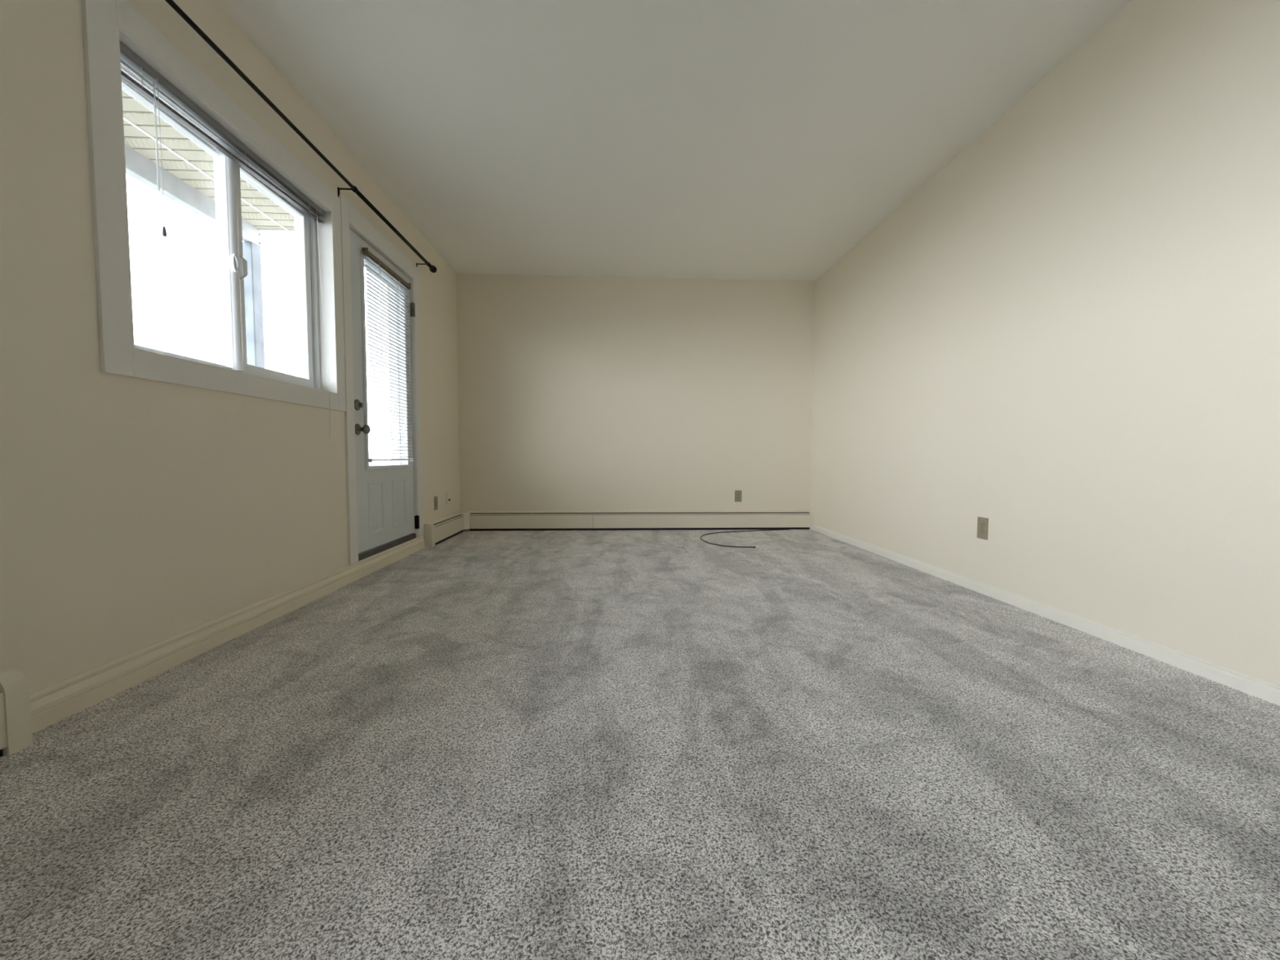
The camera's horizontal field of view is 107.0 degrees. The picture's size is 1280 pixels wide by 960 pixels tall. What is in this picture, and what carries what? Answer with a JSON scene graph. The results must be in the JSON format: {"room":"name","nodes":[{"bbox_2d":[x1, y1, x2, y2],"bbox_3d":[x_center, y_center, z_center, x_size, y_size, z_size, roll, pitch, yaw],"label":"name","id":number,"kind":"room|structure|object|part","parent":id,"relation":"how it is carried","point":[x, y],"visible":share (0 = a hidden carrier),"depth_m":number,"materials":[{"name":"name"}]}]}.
{"room":"empty living room","nodes":[
{"label":"empty living room","id":0,"kind":"room"},
{"bbox_2d":[0,0,460,693],"bbox_3d":[-1.620,-0.519,0.222,0.170,2.440,8.888,0,3,-3],"label":"wall","id":1,"kind":"structure","parent":0,"point":[136,513],"depth_m":1.47,"materials":[{"name":"beige paint"}]},
{"bbox_2d":[0,668,32,756],"bbox_3d":[-1.481,0.624,-0.134,0.074,0.193,2.611,0,3,-3],"label":"baseboard heater","id":2,"kind":"object","parent":1,"relation":"attached to","point":[15,728],"visible":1,"depth_m":1.14,"materials":[{"name":"metal"}]},
{"bbox_3d":[-1.451,0.632,-0.132,0.006,0.133,2.521,0,3,-3],"label":"panel","id":3,"kind":"part","parent":2,"relation":"part of","materials":[{"name":"metal"}]},
{"bbox_2d":[81,0,346,411],"bbox_3d":[-1.697,-0.925,1.986,0.182,1.153,1.246,0,3,-3],"label":"window","id":4,"kind":"structure","parent":1,"relation":"in","point":[105,23],"depth_m":1.82,"materials":[{"name":"white paint"}]},
{"bbox_3d":[-1.742,-0.902,1.742,0.030,0.904,0.539,0,3,-3],"label":"fixed sash","id":5,"kind":"part","parent":4,"relation":"part of","materials":[{"name":"white plastic"}]},
{"bbox_3d":[-1.735,-0.918,1.990,0.087,0.956,1.075,0,3,-3],"label":"frame","id":6,"kind":"part","parent":4,"relation":"part of","materials":[{"name":"white plastic"}]},
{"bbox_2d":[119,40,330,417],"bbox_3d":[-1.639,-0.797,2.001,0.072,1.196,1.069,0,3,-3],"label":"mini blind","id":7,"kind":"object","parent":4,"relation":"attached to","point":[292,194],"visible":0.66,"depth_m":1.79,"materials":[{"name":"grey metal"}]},
{"bbox_3d":[-1.621,-1.105,1.602,0.002,0.487,0.004,0,3,-3],"label":"pull cord","id":8,"kind":"part","parent":7,"relation":"part of","materials":[{"name":"white fabric"}]},
{"bbox_3d":[-1.657,-1.316,1.973,0.025,0.046,1.053,0,3,-3],"label":"rail","id":9,"kind":"part","parent":7,"relation":"part of","materials":[{"name":"grey metal"}]},
{"bbox_3d":[-1.644,-0.807,2.461,0.039,1.170,0.006,0,3,-3],"label":"lift cord","id":10,"kind":"part","parent":7,"relation":"part of","materials":[{"name":"white fabric"}]},
{"bbox_3d":[-1.702,-0.911,2.033,0.028,0.108,0.014,0,3,-3],"label":"pull handle","id":11,"kind":"part","parent":4,"relation":"part of","materials":[{"name":"white plastic"}]},
{"bbox_3d":[-1.724,-0.926,2.233,0.048,0.904,0.532,0,3,-3],"label":"sliding sash","id":12,"kind":"part","parent":4,"relation":"part of","materials":[{"name":"white plastic"}]},
{"bbox_2d":[29,535,424,733],"bbox_3d":[-1.631,0.544,2.433,0.020,0.098,2.534,0,3,-3],"label":"baseboard","id":13,"kind":"structure","parent":1,"relation":"attached to","point":[51,704],"depth_m":1.64,"materials":[{"name":"beige paint"}]},
{"bbox_2d":[164,0,436,272],"bbox_3d":[-1.563,-1.552,2.019,0.113,0.072,3.408,0,3,-3],"label":"curtain rod","id":14,"kind":"object","parent":1,"relation":"attached to","point":[433,268],"visible":0.99,"depth_m":2.08,"materials":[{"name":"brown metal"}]},
{"bbox_2d":[338,195,423,564],"bbox_3d":[-1.746,-0.542,3.138,0.255,2.083,1.012,0,3,-3],"label":"door","id":15,"kind":"structure","parent":1,"relation":"in","point":[385,510],"depth_m":3.01,"materials":[{"name":"white paint"}]},
{"bbox_3d":[-1.636,-0.299,2.799,0.067,0.067,0.067,0,3,-3],"label":"knob","id":16,"kind":"part","parent":15,"relation":"part of","materials":[{"name":"brown metal"}]},
{"bbox_3d":[-1.707,-0.723,3.148,0.067,1.300,0.593,0,3,-3],"label":"glazing frame","id":17,"kind":"part","parent":15,"relation":"part of","materials":[{"name":"white paint"}]},
{"bbox_2d":[362,247,413,462],"bbox_3d":[-1.655,-0.762,3.154,0.038,1.282,0.591,0,3,-3],"label":"door blind","id":18,"kind":"object","parent":15,"relation":"attached to","point":[370,256],"visible":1,"depth_m":3.10,"materials":[{"name":"white plastic"}]},
{"bbox_3d":[-1.662,-0.743,2.994,0.002,1.230,0.002,0,3,-3],"label":"ladder cord","id":19,"kind":"part","parent":18,"relation":"part of","materials":[{"name":"white fabric"}]},
{"bbox_3d":[-1.635,-0.743,2.996,0.002,1.230,0.002,0,3,-3],"label":"ladder cord","id":20,"kind":"part","parent":18,"relation":"part of","materials":[{"name":"white fabric"}]},
{"bbox_3d":[-1.658,-0.137,3.184,0.025,0.011,0.575,0,3,-3],"label":"rail","id":21,"kind":"part","parent":18,"relation":"part of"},
{"bbox_3d":[-1.675,-0.756,3.273,0.002,1.230,0.002,0,3,-3],"label":"ladder cord","id":22,"kind":"part","parent":18,"relation":"part of","materials":[{"name":"white fabric"}]},
{"bbox_3d":[-1.648,-0.756,3.274,0.002,1.230,0.002,-2,3,-33],"label":"ladder cord","id":23,"kind":"part","parent":18,"relation":"part of","materials":[{"name":"white fabric"}]},
{"bbox_2d":[434,496,437,510],"bbox_3d":[-1.710,0.193,3.970,0.007,0.114,0.070,0,3,-3],"label":"outlet","id":24,"kind":"object","parent":1,"relation":"attached to","point":[435,497],"visible":1,"depth_m":3.96,"materials":[{"name":"beige plastic"}]},
{"bbox_2d":[422,511,470,547],"bbox_3d":[-1.668,0.414,4.151,0.108,0.187,0.896,0,3,-3],"label":"baseboard heater","id":25,"kind":"object","parent":1,"relation":"attached to","point":[437,531],"depth_m":4.02,"materials":[{"name":"metal"}]},
{"bbox_2d":[425,512,462,524],"bbox_3d":[-1.693,0.414,4.124,0.056,0.182,0.724,0,3,-3],"label":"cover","id":26,"kind":"object","parent":25,"relation":"attached to","point":[455,517],"depth_m":4.18,"materials":[{"name":"metal"}]},
{"bbox_3d":[-1.654,0.424,4.126,0.006,0.127,0.724,0,3,-3],"label":"panel","id":27,"kind":"part","parent":25,"relation":"part of","materials":[{"name":"metal"}]},
{"bbox_3d":[-1.687,0.384,4.541,0.108,0.165,0.112,0,3,-3],"label":"heater corner cover","id":28,"kind":"part","parent":25,"relation":"part of","materials":[{"name":"beige metal"}]},
{"bbox_2d":[446,491,450,504],"bbox_3d":[-1.720,0.160,4.266,0.016,0.114,0.070,0,3,-3],"label":"cable jack","id":29,"kind":"object","parent":1,"relation":"attached to","point":[448,500],"visible":1,"depth_m":4.26,"materials":[{"name":"beige paint"}]},
{"bbox_2d":[387,289,391,461],"bbox_3d":[-1.727,-0.371,0.364,0.029,2.730,9.168,0,3,-3],"label":"wall","id":30,"kind":"structure","parent":0,"point":[388,290],"depth_m":3.59,"materials":[{"name":"white brick"}]},
{"bbox_2d":[121,89,294,232],"bbox_3d":[-2.227,-1.763,-0.243,1.028,0.078,7.900,0,3,-3],"label":"soffit","id":31,"kind":"structure","parent":30,"relation":"attached to","point":[181,157],"depth_m":2.79,"materials":[{"name":"beige plastic"}]},
{"bbox_2d":[124,144,263,248],"bbox_3d":[-2.768,-1.723,-0.255,0.068,0.235,7.925,0,3,-3],"label":"beam","id":32,"kind":"structure","parent":31,"relation":"attached to","point":[138,166],"depth_m":2.96,"materials":[{"name":"white paint"}]},
{"bbox_2d":[456,273,815,529],"bbox_3d":[-0.016,-0.735,4.681,3.458,2.440,0.120,0,3,-3],"label":"wall","id":33,"kind":"structure","parent":0,"point":[575,393],"depth_m":4.62,"materials":[{"name":"beige paint"}]},
{"bbox_2d":[469,510,813,530],"bbox_3d":[0.039,0.395,4.643,3.350,0.187,0.074,0,3,-3],"label":"baseboard heater","id":34,"kind":"object","parent":33,"relation":"attached to","point":[592,520],"visible":1,"depth_m":4.61,"materials":[{"name":"metal"}]},
{"bbox_3d":[-1.044,0.404,4.561,1.178,0.127,0.006,0,3,-3],"label":"panel","id":35,"kind":"part","parent":34,"relation":"part of","materials":[{"name":"metal"}]},
{"bbox_2d":[470,510,809,512],"bbox_3d":[0.024,0.393,4.651,3.320,0.182,0.056,0,3,-3],"label":"hood","id":36,"kind":"object","parent":34,"relation":"attached to","point":[591,511],"depth_m":4.65,"materials":[{"name":"metal"}]},
{"bbox_3d":[0.615,0.405,4.639,2.139,0.127,0.006,0,3,-3],"label":"panel","id":37,"kind":"part","parent":34,"relation":"part of","materials":[{"name":"metal"}]},
{"bbox_2d":[734,490,742,502],"bbox_3d":[0.977,0.160,4.709,0.070,0.114,0.007,0,3,-3],"label":"outlet","id":38,"kind":"object","parent":33,"relation":"attached to","point":[738,494],"visible":1,"depth_m":4.71,"materials":[{"name":"beige plastic"}]},
{"bbox_2d":[0,528,1279,959],"bbox_3d":[1.494,0.761,0.433,6.413,0.120,8.888,0,3,-3],"label":"floor","id":39,"kind":"structure","parent":0,"point":[799,744],"depth_m":1.05,"materials":[{"name":"grey carpet"}]},
{"bbox_2d":[700,528,790,547],"bbox_3d":[0.926,0.503,4.325,0.589,0.012,1.175,2,3,31],"label":"coaxial cable","id":40,"kind":"object","parent":39,"relation":"on","point":[775,529],"visible":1,"depth_m":4.38,"materials":[{"name":"black rubber"}]},
{"bbox_2d":[215,0,1132,280],"bbox_3d":[1.502,-1.805,0.306,6.413,0.140,8.888,0,3,-3],"label":"ceiling","id":41,"kind":"structure","parent":0,"point":[740,140],"depth_m":2.35,"materials":[{"name":"paint"}]},
{"bbox_2d":[810,0,1279,684],"bbox_3d":[1.855,-0.646,2.997,0.120,2.440,3.668,0,3,-3],"label":"wall","id":42,"kind":"structure","parent":0,"point":[1066,339],"depth_m":1.91,"materials":[{"name":"beige paint"}]},
{"bbox_2d":[977,516,988,539],"bbox_3d":[1.814,0.255,2.510,0.007,0.114,0.070,0,3,-3],"label":"outlet","id":43,"kind":"object","parent":42,"relation":"attached to","point":[982,522],"visible":1,"depth_m":2.50,"materials":[{"name":"beige plastic"}]},
{"bbox_2d":[979,521,984,527],"bbox_3d":[1.812,0.236,2.509,0.003,0.025,0.034,0,3,-3],"label":"receptacle","id":44,"kind":"object","parent":43,"relation":"attached to","point":[981,523],"depth_m":2.51,"materials":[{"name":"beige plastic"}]},
{"bbox_2d":[979,528,984,534],"bbox_3d":[1.812,0.275,2.510,0.003,0.025,0.034,0,3,-3],"label":"receptacle","id":45,"kind":"object","parent":43,"relation":"attached to","point":[981,531],"depth_m":2.51,"materials":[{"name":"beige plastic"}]},
{"bbox_2d":[811,524,1279,706],"bbox_3d":[1.789,0.550,2.958,0.014,0.055,3.478,0,3,-3],"label":"baseboard","id":46,"kind":"structure","parent":42,"relation":"attached to","point":[1253,686],"depth_m":1.87,"materials":[{"name":"white paint"}]},
{"bbox_3d":[-2.316,0.820,-0.075,1.186,0.110,7.990,0,3,-3],"label":"floor","id":47,"kind":"structure","parent":0,"visible":0},
{"bbox_2d":[242,241,265,368],"bbox_3d":[-2.985,-0.611,3.672,0.105,2.375,0.100,0,3,-3],"label":"post","id":48,"kind":"object","parent":47,"relation":"on","point":[251,251],"visible":0.34,"depth_m":3.60,"materials":[{"name":"white wood"}]}
]}

